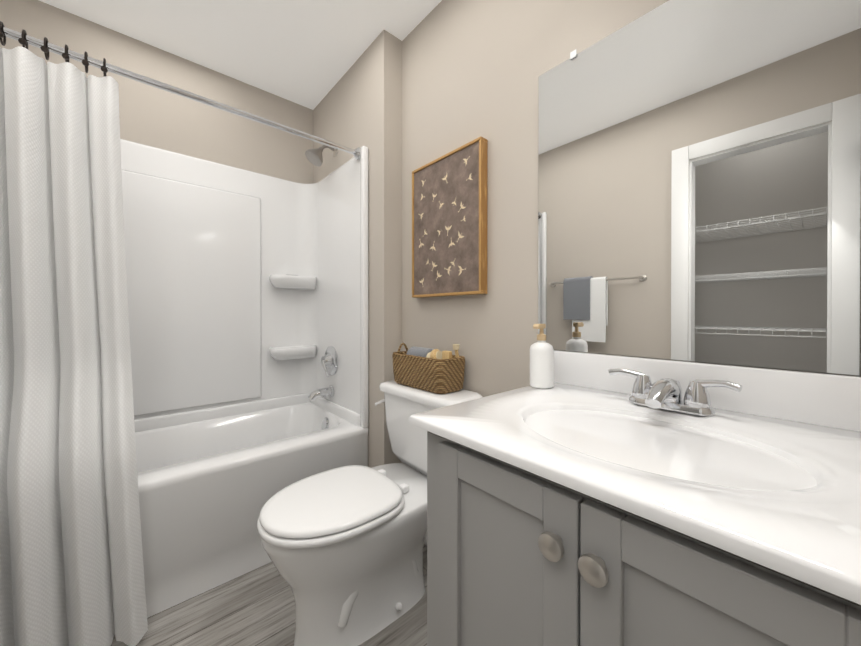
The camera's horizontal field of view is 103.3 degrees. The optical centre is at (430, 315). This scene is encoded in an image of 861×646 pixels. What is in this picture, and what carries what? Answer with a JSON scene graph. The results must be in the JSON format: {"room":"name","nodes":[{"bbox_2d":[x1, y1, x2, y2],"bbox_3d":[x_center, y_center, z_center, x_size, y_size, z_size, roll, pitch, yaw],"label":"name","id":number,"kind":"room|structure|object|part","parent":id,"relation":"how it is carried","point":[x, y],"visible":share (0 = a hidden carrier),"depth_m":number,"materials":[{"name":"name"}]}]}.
{"room":"bathroom","nodes":[
{"label":"bathroom","id":0,"kind":"room"},
{"bbox_2d":[0,0,312,183],"bbox_3d":[-1.359,-0.162,1.876,1.832,2.440,0.100,0,0,-41],"label":"wall","id":1,"kind":"structure","parent":0,"point":[157,118],"depth_m":1.82,"materials":[{"name":"paint"}]},
{"bbox_2d":[39,0,441,109],"bbox_3d":[-0.803,-1.406,0.677,2.558,0.060,2.630,0,0,-41],"label":"ceiling","id":2,"kind":"structure","parent":0,"point":[307,53],"depth_m":1.65,"materials":[{"name":"paint"}]},
{"bbox_2d":[111,544,426,645],"bbox_3d":[-0.803,1.094,0.690,2.558,0.060,2.630,0,0,-41],"label":"floor","id":3,"kind":"structure","parent":0,"point":[255,607],"depth_m":1.19,"materials":[{"name":"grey wood"}]},
{"bbox_2d":[0,21,368,645],"bbox_3d":[-1.083,0.025,1.477,1.520,2.070,0.862,0,0,-41],"label":"bathtub","id":4,"kind":"object","parent":3,"relation":"on","point":[184,383],"visible":1,"depth_m":1.26,"materials":[{"name":"white plastic"}]},
{"bbox_2d":[0,46,147,645],"bbox_3d":[-1.205,0.113,0.975,0.599,1.838,0.264,0,0,-41],"label":"shower curtain","id":5,"kind":"object","parent":4,"relation":"hanging from","point":[74,498],"depth_m":1.05,"materials":[{"name":"fabric"}]},
{"bbox_3d":[-0.942,-0.845,1.297,1.498,0.025,0.025,0,0,-41],"label":"curtain rod","id":6,"kind":"part","parent":4,"relation":"part of","materials":[{"name":"silver metal"}]},
{"bbox_2d":[269,345,316,359],"bbox_3d":[-0.857,0.234,2.135,0.278,0.074,0.129,0,0,-41],"label":"shelf","id":7,"kind":"object","parent":4,"relation":"attached to","point":[276,352],"depth_m":2.11,"materials":[{"name":"white plastic"}]},
{"bbox_2d":[269,275,316,288],"bbox_3d":[-0.857,-0.206,2.132,0.278,0.074,0.129,0,0,-41],"label":"shelf","id":8,"kind":"object","parent":4,"relation":"attached to","point":[275,281],"depth_m":2.09,"materials":[{"name":"white plastic"}]},
{"bbox_3d":[-0.652,0.465,1.997,0.135,0.068,0.052,0,0,-41],"label":"spout","id":9,"kind":"part","parent":4,"relation":"part of","materials":[{"name":"silver metal"}]},
{"bbox_3d":[-0.608,0.309,1.980,0.031,0.088,0.097,0,0,-41],"label":"valve lever","id":10,"kind":"part","parent":4,"relation":"part of","materials":[{"name":"silver metal"}]},
{"bbox_3d":[-0.615,0.273,2.028,0.056,0.176,0.176,0,0,-41],"label":"valve plate","id":11,"kind":"part","parent":4,"relation":"part of","materials":[{"name":"silver metal"}]},
{"bbox_2d":[257,380,481,645],"bbox_3d":[-0.226,0.681,1.235,0.732,0.760,0.500,0,0,-41],"label":"toilet","id":12,"kind":"object","parent":3,"relation":"on","point":[342,547],"visible":0.83,"depth_m":1.10,"materials":[{"name":"white ceramic"}]},
{"bbox_3d":[-0.331,0.608,1.138,0.435,0.022,0.372,0,0,-41],"label":"lid","id":13,"kind":"part","parent":12,"relation":"part of","materials":[{"name":"white plastic"}]},
{"bbox_3d":[-0.331,0.633,1.138,0.447,0.022,0.384,0,0,-41],"label":"seat","id":14,"kind":"part","parent":12,"relation":"part of","materials":[{"name":"white plastic"}]},
{"bbox_3d":[-0.252,0.854,1.207,0.639,0.415,0.368,0,0,-41],"label":"bowl","id":15,"kind":"part","parent":12,"relation":"part of","materials":[{"name":"white ceramic"}]},
{"bbox_3d":[-0.009,0.490,1.417,0.165,0.300,0.460,0,0,-41],"label":"tank","id":16,"kind":"part","parent":12,"relation":"part of","materials":[{"name":"white ceramic"}]},
{"bbox_2d":[392,343,464,393],"bbox_3d":[-0.015,0.206,1.433,0.155,0.185,0.334,0,0,-41],"label":"basket","id":17,"kind":"object","parent":12,"relation":"on","point":[436,371],"visible":1,"depth_m":1.34,"materials":[{"name":"brown wicker"}]},
{"bbox_3d":[-0.125,0.150,1.547,0.069,0.052,0.010,0,0,-41],"label":"handle","id":18,"kind":"part","parent":17,"relation":"part of","materials":[{"name":"brown wicker"}]},
{"bbox_3d":[-0.015,0.320,1.410,0.182,0.040,0.492,0,0,-41],"label":"tank lid","id":19,"kind":"part","parent":12,"relation":"part of","materials":[{"name":"white ceramic"}]},
{"bbox_2d":[409,350,860,645],"bbox_3d":[0.403,0.589,0.643,0.590,0.950,0.720,0,0,-41],"label":"bathroom vanity","id":20,"kind":"object","parent":3,"relation":"on","point":[589,499],"visible":1,"depth_m":0.52,"materials":[{"name":"grey"}]},
{"bbox_3d":[0.018,0.608,0.728,0.020,0.710,0.045,0,0,-41],"label":"frame","id":21,"kind":"part","parent":20,"relation":"part of","materials":[{"name":"grey wood"}]},
{"bbox_3d":[0.117,0.599,0.584,0.019,0.686,0.283,0,0,-41],"label":"door","id":22,"kind":"part","parent":20,"relation":"part of","materials":[{"name":"grey wood"}]},
{"bbox_2d":[530,324,553,388],"bbox_3d":[0.327,0.117,1.003,0.070,0.185,0.068,0,0,-41],"label":"soap bottle","id":23,"kind":"object","parent":20,"relation":"on","point":[541,363],"visible":1,"depth_m":0.98,"materials":[{"name":"white plastic"}]},
{"bbox_3d":[0.173,0.323,0.479,0.030,0.037,0.037,0,0,-41],"label":"knob","id":24,"kind":"part","parent":20,"relation":"part of","materials":[{"name":"silver metal"}]},
{"bbox_3d":[0.211,0.323,0.436,0.030,0.037,0.037,0,0,-41],"label":"knob","id":25,"kind":"part","parent":20,"relation":"part of","materials":[{"name":"silver metal"}]},
{"bbox_3d":[0.226,0.244,0.487,0.020,0.021,0.680,0,0,-41],"label":"frame","id":26,"kind":"part","parent":20,"relation":"part of","materials":[{"name":"grey wood"}]},
{"bbox_3d":[0.226,0.265,0.487,0.020,0.020,0.590,0,0,-41],"label":"frame","id":27,"kind":"part","parent":20,"relation":"part of","materials":[{"name":"grey wood"}]},
{"bbox_2d":[608,369,741,415],"bbox_3d":[0.516,0.173,0.754,0.140,0.078,0.253,0,0,-41],"label":"faucet","id":28,"kind":"object","parent":20,"relation":"on","point":[663,397],"depth_m":0.75,"materials":[{"name":"silver metal"}]},
{"bbox_3d":[0.305,0.600,0.367,0.019,0.686,0.283,0,0,-41],"label":"door","id":29,"kind":"part","parent":20,"relation":"part of","materials":[{"name":"grey wood"}]},
{"bbox_2d":[313,30,401,467],"bbox_3d":[-0.468,-0.163,2.012,0.108,2.440,0.864,0,0,-41],"label":"wall","id":30,"kind":"structure","parent":0,"point":[359,105],"depth_m":1.71,"materials":[{"name":"paint"}]},
{"bbox_2d":[402,0,860,462],"bbox_3d":[0.157,-0.160,1.452,0.100,2.440,2.530,0,0,-41],"label":"wall","id":31,"kind":"structure","parent":0,"point":[472,70],"depth_m":1.28,"materials":[{"name":"paint"}]},
{"bbox_2d":[412,136,487,297],"bbox_3d":[0.065,-0.377,1.447,0.040,0.589,0.422,0,0,-41],"label":"picture frame","id":32,"kind":"object","parent":31,"relation":"attached to","point":[449,223],"visible":1,"depth_m":1.40,"materials":[{"name":"brown wood"}]},
{"bbox_2d":[538,0,860,375],"bbox_3d":[0.624,-0.340,0.831,0.005,0.901,0.802,0,0,-41],"label":"mirror","id":33,"kind":"object","parent":31,"relation":"attached to","point":[699,180],"visible":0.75,"depth_m":0.79,"materials":[{"name":"clear glass"}]},
{"bbox_2d":[570,49,576,59],"bbox_3d":[0.435,-0.794,1.037,0.005,0.022,0.020,0,0,-41],"label":"mirror clip","id":34,"kind":"object","parent":33,"relation":"attached to","point":[573,54],"visible":1,"depth_m":1.02,"materials":[{"name":"white plastic"}]},
{"bbox_2d":[554,350,860,431],"bbox_3d":[0.619,0.163,0.828,0.020,0.101,0.720,0,0,-41],"label":"backsplash","id":35,"kind":"structure","parent":31,"relation":"attached to","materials":[{"name":"white stone"}]}
]}

